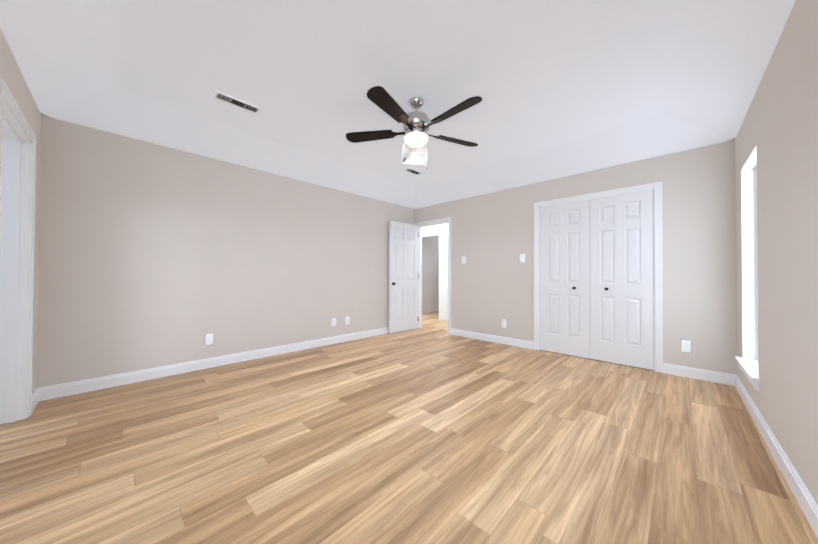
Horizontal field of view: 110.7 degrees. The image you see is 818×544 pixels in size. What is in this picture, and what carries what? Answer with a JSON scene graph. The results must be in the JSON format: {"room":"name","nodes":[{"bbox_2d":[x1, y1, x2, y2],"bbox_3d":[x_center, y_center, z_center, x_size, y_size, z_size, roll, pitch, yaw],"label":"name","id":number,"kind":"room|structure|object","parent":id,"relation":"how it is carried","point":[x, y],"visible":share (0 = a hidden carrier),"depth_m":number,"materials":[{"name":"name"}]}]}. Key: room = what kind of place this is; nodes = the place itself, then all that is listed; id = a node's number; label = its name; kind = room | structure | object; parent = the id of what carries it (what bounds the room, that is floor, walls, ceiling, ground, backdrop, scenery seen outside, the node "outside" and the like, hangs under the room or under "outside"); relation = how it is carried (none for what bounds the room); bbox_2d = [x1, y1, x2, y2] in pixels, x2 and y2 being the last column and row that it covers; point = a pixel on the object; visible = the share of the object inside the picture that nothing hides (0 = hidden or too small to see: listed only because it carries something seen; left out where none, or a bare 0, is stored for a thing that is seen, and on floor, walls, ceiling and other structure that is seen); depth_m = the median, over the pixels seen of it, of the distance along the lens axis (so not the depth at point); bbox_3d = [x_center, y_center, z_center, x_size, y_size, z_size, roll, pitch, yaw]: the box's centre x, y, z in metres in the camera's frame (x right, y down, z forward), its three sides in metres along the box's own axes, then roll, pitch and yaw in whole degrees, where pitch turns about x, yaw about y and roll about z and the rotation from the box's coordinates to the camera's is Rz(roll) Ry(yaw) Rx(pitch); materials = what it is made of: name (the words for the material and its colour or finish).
{"room":"empty bedroom","nodes":[
{"label":"empty bedroom","id":0,"kind":"room"},
{"bbox_2d":[0,28,40,393],"bbox_3d":[-1.550,-0.170,0.806,4.437,2.418,0.120,0,-1,44],"label":"wall","id":1,"kind":"structure","parent":0,"point":[11,76],"depth_m":2.12,"materials":[{"name":"paint"}]},
{"bbox_2d":[0,78,35,423],"bbox_3d":[-2.501,0.019,1.720,0.900,2.051,0.154,0,-1,44],"label":"door frame","id":2,"kind":"structure","parent":1,"relation":"attached to","point":[17,179],"depth_m":1.98,"materials":[{"name":"white wood"}]},
{"bbox_2d":[32,387,43,411],"bbox_3d":[-2.891,0.996,2.176,0.302,0.104,0.014,0,-1,44],"label":"baseboard","id":3,"kind":"structure","parent":1,"relation":"attached to","point":[38,395],"depth_m":2.25,"materials":[{"name":"white wood"}]},
{"bbox_2d":[37,113,414,387],"bbox_3d":[-1.498,-0.138,3.972,0.120,2.418,4.753,0,-1,44],"label":"wall","id":4,"kind":"structure","parent":0,"point":[152,255],"depth_m":2.97,"materials":[{"name":"paint"}]},
{"bbox_2d":[205,333,212,344],"bbox_3d":[-2.213,0.745,3.132,0.009,0.122,0.077,0,-1,44],"label":"electrical outlet plate","id":5,"kind":"object","parent":4,"relation":"attached to","point":[208,337],"depth_m":3.13,"materials":[{"name":"white plastic"}]},
{"bbox_2d":[44,327,388,399],"bbox_3d":[-1.453,1.019,3.914,0.014,0.104,4.513,0,-1,44],"label":"baseboard","id":6,"kind":"structure","parent":4,"relation":"attached to","point":[55,391],"depth_m":2.97,"materials":[{"name":"white wood"}]},
{"bbox_2d":[331,318,335,325],"bbox_3d":[-1.130,0.754,4.253,0.012,0.122,0.077,0,-1,44],"label":"electrical outlet plate","id":7,"kind":"object","parent":4,"relation":"attached to","point":[333,320],"depth_m":4.25,"materials":[{"name":"white plastic"}]},
{"bbox_2d":[345,316,348,324],"bbox_3d":[-0.966,0.760,4.426,0.009,0.122,0.077,0,-1,44],"label":"electrical outlet plate","id":8,"kind":"object","parent":4,"relation":"attached to","point":[346,318],"depth_m":4.42,"materials":[{"name":"white plastic"}]},
{"bbox_2d":[0,0,795,207],"bbox_3d":[0.061,-1.397,2.488,4.196,0.242,4.513,0,-1,44],"label":"ceiling","id":9,"kind":"structure","parent":0,"point":[562,88],"depth_m":2.17,"materials":[{"name":"white paint"}]},
{"bbox_2d":[212,90,261,113],"bbox_3d":[-1.541,-1.519,2.546,0.130,0.009,0.360,0,-1,44],"label":"ceiling vent","id":10,"kind":"object","parent":9,"relation":"in","point":[230,100],"visible":1,"depth_m":2.54,"materials":[{"name":"silver metal"}]},
{"bbox_2d":[403,167,421,174],"bbox_3d":[0.059,-1.496,4.208,0.130,0.009,0.300,0,-1,44],"label":"ceiling vent","id":11,"kind":"object","parent":9,"relation":"in","point":[412,171],"visible":1,"depth_m":4.20,"materials":[{"name":"white metal"}]},
{"bbox_2d":[346,86,481,169],"bbox_3d":[0.089,-1.214,2.477,1.236,0.608,1.270,0,-1,44],"label":"ceiling fan","id":12,"kind":"object","parent":9,"relation":"hanging from","point":[416,124],"visible":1,"depth_m":2.44,"materials":[{"name":"brown wood"}]},
{"bbox_2d":[0,311,817,543],"bbox_3d":[-0.005,1.120,3.224,7.000,0.100,9.400,0,-1,44],"label":"floor","id":13,"kind":"structure","parent":0,"point":[431,431],"depth_m":1.61,"materials":[{"name":"brown wood"}]},
{"bbox_2d":[422,236,438,313],"bbox_3d":[0.623,-0.047,8.137,0.400,2.338,1.890,0,-1,44],"label":"wall","id":14,"kind":"structure","parent":0,"point":[430,274],"depth_m":7.80,"materials":[{"name":"paint"}]},
{"bbox_2d":[422,223,447,315],"bbox_3d":[1.122,-0.064,6.275,3.700,2.338,0.100,0,-1,44],"label":"wall","id":15,"kind":"structure","parent":0,"point":[443,228],"depth_m":6.50,"materials":[{"name":"paint"}]},
{"bbox_2d":[422,231,447,320],"bbox_3d":[1.115,0.079,6.268,3.500,2.051,0.118,0,-1,44],"label":"trim","id":16,"kind":"structure","parent":15,"relation":"attached to","point":[441,317],"depth_m":6.58,"materials":[{"name":"white wood"}]},
{"bbox_2d":[415,138,736,374],"bbox_3d":[1.646,-0.124,4.160,4.388,2.418,0.120,0,-1,44],"label":"wall","id":17,"kind":"structure","parent":0,"point":[492,278],"depth_m":3.03,"materials":[{"name":"paint"}]},
{"bbox_2d":[415,217,450,334],"bbox_3d":[0.471,0.067,5.289,0.862,2.051,0.154,0,-1,44],"label":"door frame","id":18,"kind":"structure","parent":17,"relation":"attached to","point":[435,222],"depth_m":5.17,"materials":[{"name":"white wood"}]},
{"bbox_2d":[389,221,418,332],"bbox_3d":[-0.079,0.089,5.233,0.725,1.985,0.137,1,-1,-43],"label":"bedroom door","id":19,"kind":"structure","parent":18,"relation":"attached to","point":[403,276],"depth_m":5.19,"materials":[{"name":"white wood"}]},
{"bbox_2d":[462,256,465,263],"bbox_3d":[0.925,-0.201,4.766,0.077,0.122,0.011,0,-1,44],"label":"switch plate","id":20,"kind":"object","parent":17,"relation":"attached to","point":[464,257],"depth_m":4.76,"materials":[{"name":"white plastic"}]},
{"bbox_2d":[451,328,533,349],"bbox_3d":[1.241,1.035,4.442,1.414,0.104,0.014,0,-1,44],"label":"baseboard","id":21,"kind":"structure","parent":17,"relation":"attached to","point":[491,338],"depth_m":4.36,"materials":[{"name":"white wood"}]},
{"bbox_2d":[502,319,506,327],"bbox_3d":[1.435,0.781,4.262,0.077,0.122,0.009,0,-1,44],"label":"electrical outlet plate","id":22,"kind":"object","parent":17,"relation":"attached to","point":[504,322],"depth_m":4.26,"materials":[{"name":"white plastic"}]},
{"bbox_2d":[520,254,524,261],"bbox_3d":[1.639,-0.201,4.077,0.077,0.122,0.011,0,-1,44],"label":"switch plate","id":23,"kind":"object","parent":17,"relation":"attached to","point":[522,257],"depth_m":4.08,"materials":[{"name":"white plastic"}]},
{"bbox_2d":[540,200,589,358],"bbox_3d":[2.028,0.082,3.712,0.596,1.985,0.070,0,-1,44],"label":"closet door","id":24,"kind":"structure","parent":17,"relation":"in","point":[565,278],"depth_m":3.69,"materials":[{"name":"white wood"}]},
{"bbox_2d":[534,181,662,372],"bbox_3d":[2.277,0.056,3.539,1.340,2.051,0.138,0,-1,44],"label":"trim","id":25,"kind":"structure","parent":17,"relation":"attached to","point":[656,187],"depth_m":3.09,"materials":[{"name":"white wood"}]},
{"bbox_2d":[590,190,653,369],"bbox_3d":[2.460,0.079,3.297,0.596,1.985,0.070,0,-1,44],"label":"closet door","id":26,"kind":"structure","parent":17,"relation":"in","point":[621,283],"depth_m":3.28,"materials":[{"name":"white wood"}]},
{"bbox_2d":[681,340,690,352],"bbox_3d":[2.847,0.762,2.903,0.077,0.122,0.009,0,-1,44],"label":"electrical outlet plate","id":27,"kind":"object","parent":17,"relation":"attached to","point":[685,345],"depth_m":2.90,"materials":[{"name":"white plastic"}]},
{"bbox_2d":[663,363,731,384],"bbox_3d":[2.888,1.025,2.856,0.478,0.104,0.014,0,-1,44],"label":"baseboard","id":28,"kind":"structure","parent":17,"relation":"attached to","point":[706,375],"depth_m":2.83,"materials":[{"name":"white wood"}]},
{"bbox_2d":[735,0,817,504],"bbox_3d":[1.595,-0.156,0.995,0.120,2.418,4.753,0,-1,43],"label":"wall","id":29,"kind":"structure","parent":0,"point":[778,129],"depth_m":1.43,"materials":[{"name":"paint"}]},
{"bbox_2d":[735,146,759,390],"bbox_3d":[2.683,-0.033,2.180,0.165,1.715,0.734,0,-1,44],"label":"window unit","id":30,"kind":"structure","parent":29,"relation":"in","point":[748,362],"depth_m":2.40,"materials":[{"name":"white wood"}]},
{"bbox_2d":[732,374,817,538],"bbox_3d":[1.541,1.001,1.029,0.063,0.104,4.513,0,-1,44],"label":"baseboard","id":31,"kind":"structure","parent":29,"relation":"attached to","point":[807,503],"depth_m":1.47,"materials":[{"name":"white wood"}]}
]}

